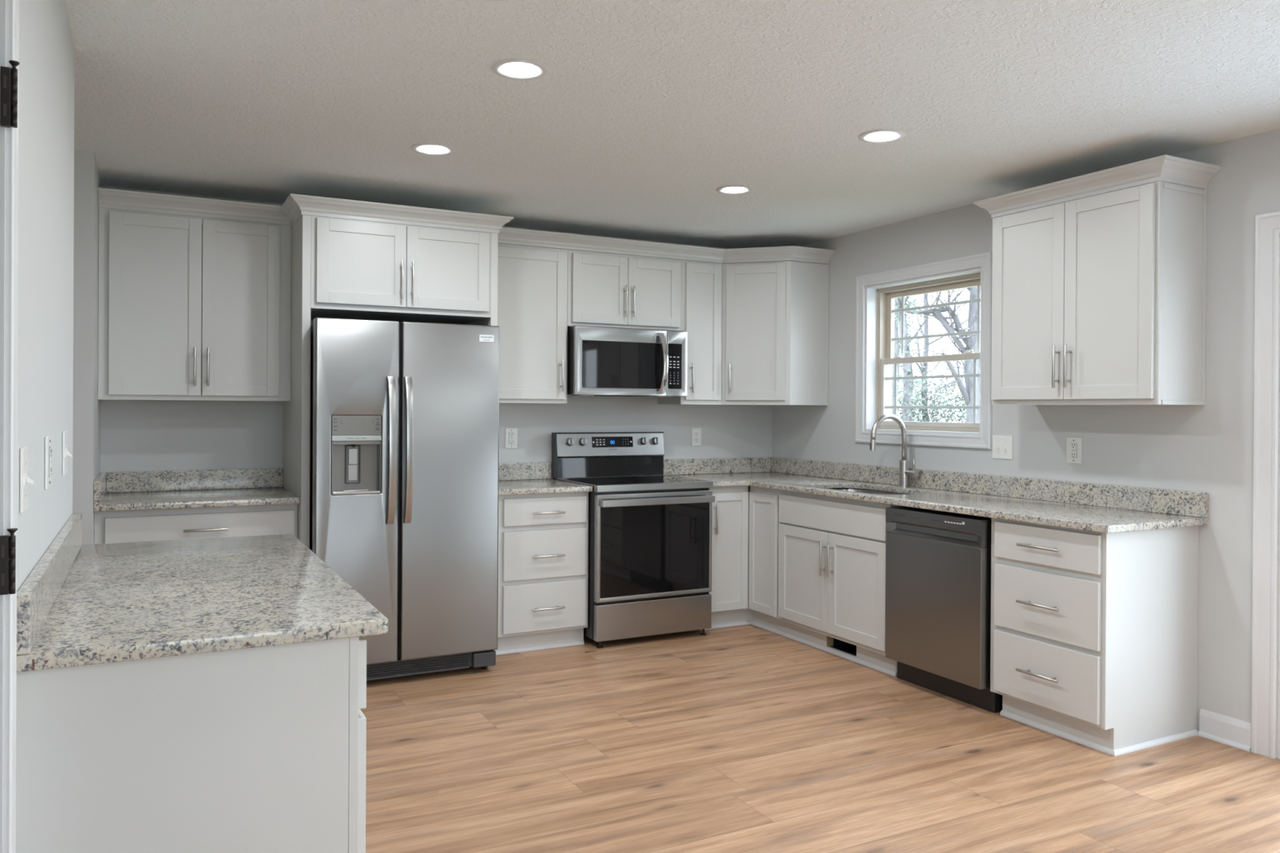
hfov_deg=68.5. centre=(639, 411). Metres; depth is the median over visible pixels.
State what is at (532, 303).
upper cabinet
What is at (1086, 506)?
countertop
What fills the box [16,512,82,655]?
backsplash
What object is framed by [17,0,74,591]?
wall
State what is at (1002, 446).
light switch
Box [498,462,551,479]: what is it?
backsplash
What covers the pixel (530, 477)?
countertop
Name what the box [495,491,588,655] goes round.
base cabinet
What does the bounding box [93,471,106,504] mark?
backsplash
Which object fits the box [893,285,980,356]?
grille
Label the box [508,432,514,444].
receptacle
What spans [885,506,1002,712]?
dishwasher
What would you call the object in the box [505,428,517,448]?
outlet
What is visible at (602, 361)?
microwave
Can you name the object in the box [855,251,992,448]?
window
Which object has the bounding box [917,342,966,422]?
shrub
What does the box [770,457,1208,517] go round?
backsplash
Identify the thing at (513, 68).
recessed light
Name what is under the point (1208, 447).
wall
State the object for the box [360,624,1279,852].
floor
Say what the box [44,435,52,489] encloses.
outlet
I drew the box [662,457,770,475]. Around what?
backsplash
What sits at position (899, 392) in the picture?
shrub
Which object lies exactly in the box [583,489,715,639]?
oven
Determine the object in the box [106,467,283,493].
backsplash
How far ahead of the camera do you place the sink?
5.56 m
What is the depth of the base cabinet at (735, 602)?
5.77 m
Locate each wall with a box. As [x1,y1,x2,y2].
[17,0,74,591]
[72,150,101,545]
[100,185,772,585]
[772,128,1279,731]
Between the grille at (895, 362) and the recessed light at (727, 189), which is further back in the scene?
the grille at (895, 362)
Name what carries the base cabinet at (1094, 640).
on the floor
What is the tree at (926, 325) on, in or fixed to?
on the lawn
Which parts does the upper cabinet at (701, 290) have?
handle, frame, door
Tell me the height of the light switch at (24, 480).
0.120 m
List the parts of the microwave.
door glass, handle, keypad glass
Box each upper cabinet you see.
[97,187,291,401]
[497,243,568,403]
[567,249,681,330]
[657,259,722,404]
[721,261,829,405]
[973,154,1221,404]
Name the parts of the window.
frame, sash, sash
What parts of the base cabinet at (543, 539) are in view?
shoe moulding, drawer, drawer, drawer, handle, handle, handle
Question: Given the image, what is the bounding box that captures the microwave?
[567,325,687,396]
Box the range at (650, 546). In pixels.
[551,431,715,648]
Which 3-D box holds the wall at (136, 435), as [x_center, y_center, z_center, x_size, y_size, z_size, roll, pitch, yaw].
[-1.518,0.098,5.448,5.960,2.466,0.120,0,0,-28]
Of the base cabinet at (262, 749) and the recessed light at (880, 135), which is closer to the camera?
the base cabinet at (262, 749)
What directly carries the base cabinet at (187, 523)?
on the floor
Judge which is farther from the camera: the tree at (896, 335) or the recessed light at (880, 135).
the tree at (896, 335)
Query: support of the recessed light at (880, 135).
in the ceiling
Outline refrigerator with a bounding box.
[309,317,499,680]
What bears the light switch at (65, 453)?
attached to the wall at (46, 44)
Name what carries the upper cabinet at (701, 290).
attached to the wall at (136, 435)
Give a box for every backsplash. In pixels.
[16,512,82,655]
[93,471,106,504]
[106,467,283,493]
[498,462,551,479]
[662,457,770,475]
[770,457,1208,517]
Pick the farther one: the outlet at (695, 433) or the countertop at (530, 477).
the outlet at (695, 433)
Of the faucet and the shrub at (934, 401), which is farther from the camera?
the shrub at (934, 401)
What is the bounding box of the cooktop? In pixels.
[552,475,713,492]
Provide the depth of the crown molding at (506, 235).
5.85 m
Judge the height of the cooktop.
0.038 m
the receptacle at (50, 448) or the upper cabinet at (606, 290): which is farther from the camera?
the upper cabinet at (606, 290)
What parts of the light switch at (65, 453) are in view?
plate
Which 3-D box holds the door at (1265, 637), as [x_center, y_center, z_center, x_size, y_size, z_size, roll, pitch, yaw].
[3.043,0.293,2.815,0.209,2.142,2.207,0,0,-28]
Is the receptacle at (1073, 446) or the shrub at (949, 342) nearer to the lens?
the receptacle at (1073, 446)
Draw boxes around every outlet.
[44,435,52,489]
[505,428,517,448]
[691,428,701,445]
[1066,437,1081,463]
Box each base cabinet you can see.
[15,635,366,852]
[93,503,297,544]
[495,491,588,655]
[699,485,786,636]
[777,489,902,676]
[990,518,1198,756]
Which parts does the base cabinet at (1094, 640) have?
handle, handle, handle, frame, drawer, drawer, drawer, shoe moulding, panel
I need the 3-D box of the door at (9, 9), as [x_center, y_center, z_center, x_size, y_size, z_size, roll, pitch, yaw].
[-0.911,0.300,1.177,0.142,2.090,0.903,0,0,-28]
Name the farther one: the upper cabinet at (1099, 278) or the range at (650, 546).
the range at (650, 546)
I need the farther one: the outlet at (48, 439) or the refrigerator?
the refrigerator
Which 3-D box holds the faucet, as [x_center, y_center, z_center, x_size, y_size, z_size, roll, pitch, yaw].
[1.435,0.224,5.316,0.281,0.420,0.128,0,0,-28]
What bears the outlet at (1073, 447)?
attached to the wall at (1208, 447)
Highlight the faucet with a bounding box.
[869,413,919,487]
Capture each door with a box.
[0,0,19,852]
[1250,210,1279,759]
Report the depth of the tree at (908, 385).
22.91 m
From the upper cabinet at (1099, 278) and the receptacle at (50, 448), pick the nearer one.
the receptacle at (50, 448)
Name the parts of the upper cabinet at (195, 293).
door, handle, crown moulding, handle, door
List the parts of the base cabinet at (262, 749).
door, drawer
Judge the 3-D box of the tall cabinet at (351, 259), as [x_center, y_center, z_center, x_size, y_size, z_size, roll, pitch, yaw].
[-1.343,0.152,5.041,1.113,2.362,0.763,0,0,-28]
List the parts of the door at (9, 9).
door hinge, door hinge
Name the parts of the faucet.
spout, lever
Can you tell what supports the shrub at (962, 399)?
on the lawn
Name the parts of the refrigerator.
door, control panel, handle, handle, door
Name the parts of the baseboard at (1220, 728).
shoe moulding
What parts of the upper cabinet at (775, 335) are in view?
handle, door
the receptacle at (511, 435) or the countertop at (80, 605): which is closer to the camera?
the countertop at (80, 605)
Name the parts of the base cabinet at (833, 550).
door, handle, handle, false drawer, shoe moulding, door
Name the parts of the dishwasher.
door, control panel, kick plate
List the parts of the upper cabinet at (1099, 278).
door, handle, handle, frame, crown moulding, door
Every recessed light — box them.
[411,142,454,155]
[491,58,547,79]
[715,185,752,194]
[858,128,905,142]
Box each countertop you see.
[16,512,387,672]
[93,467,299,511]
[498,462,592,495]
[662,457,1208,533]
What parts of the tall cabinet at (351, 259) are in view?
panel, door, crown moulding, frame, handle, handle, door, panel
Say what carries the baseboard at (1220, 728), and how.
attached to the wall at (1208, 447)
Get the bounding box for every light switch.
[19,446,34,513]
[62,430,71,475]
[992,435,1013,459]
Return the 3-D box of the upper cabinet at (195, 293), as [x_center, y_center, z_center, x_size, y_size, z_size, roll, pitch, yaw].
[-2.252,-0.553,4.785,0.868,0.997,0.368,0,0,-28]
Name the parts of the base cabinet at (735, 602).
handle, door, shoe moulding, door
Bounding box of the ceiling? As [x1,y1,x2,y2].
[64,0,1279,248]
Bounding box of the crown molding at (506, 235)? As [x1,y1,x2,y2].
[497,226,835,264]
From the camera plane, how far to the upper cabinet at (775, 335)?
6.03 m
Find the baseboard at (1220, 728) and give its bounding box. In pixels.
[1197,708,1251,751]
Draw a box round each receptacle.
[48,447,52,476]
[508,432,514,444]
[1070,443,1076,457]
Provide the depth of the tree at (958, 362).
30.20 m
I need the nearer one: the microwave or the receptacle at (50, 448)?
the receptacle at (50, 448)
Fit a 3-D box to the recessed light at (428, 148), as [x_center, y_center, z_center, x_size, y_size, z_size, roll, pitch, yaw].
[-0.889,-1.125,4.037,0.184,0.006,0.184,0,0,-28]
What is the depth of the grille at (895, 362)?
5.49 m
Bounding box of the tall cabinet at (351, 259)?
[280,193,513,650]
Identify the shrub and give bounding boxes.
[896,338,958,422]
[896,349,965,422]
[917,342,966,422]
[920,345,979,422]
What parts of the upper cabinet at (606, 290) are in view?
door, handle, handle, door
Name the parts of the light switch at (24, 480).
plate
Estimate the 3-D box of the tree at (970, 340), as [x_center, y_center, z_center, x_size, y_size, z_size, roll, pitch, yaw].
[8.370,-4.018,24.204,5.281,11.445,4.879,0,0,-36]
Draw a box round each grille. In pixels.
[885,359,979,422]
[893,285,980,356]
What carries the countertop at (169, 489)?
on the base cabinet at (187, 523)
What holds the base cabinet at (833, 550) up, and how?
on the floor
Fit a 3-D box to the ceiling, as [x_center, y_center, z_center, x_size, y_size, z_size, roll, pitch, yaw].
[0.149,-1.177,2.267,5.960,0.120,7.290,0,0,-28]
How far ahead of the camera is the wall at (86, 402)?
4.11 m
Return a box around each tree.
[891,293,927,421]
[891,295,937,422]
[894,286,979,422]
[906,291,968,422]
[929,297,979,368]
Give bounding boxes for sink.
[826,488,908,494]

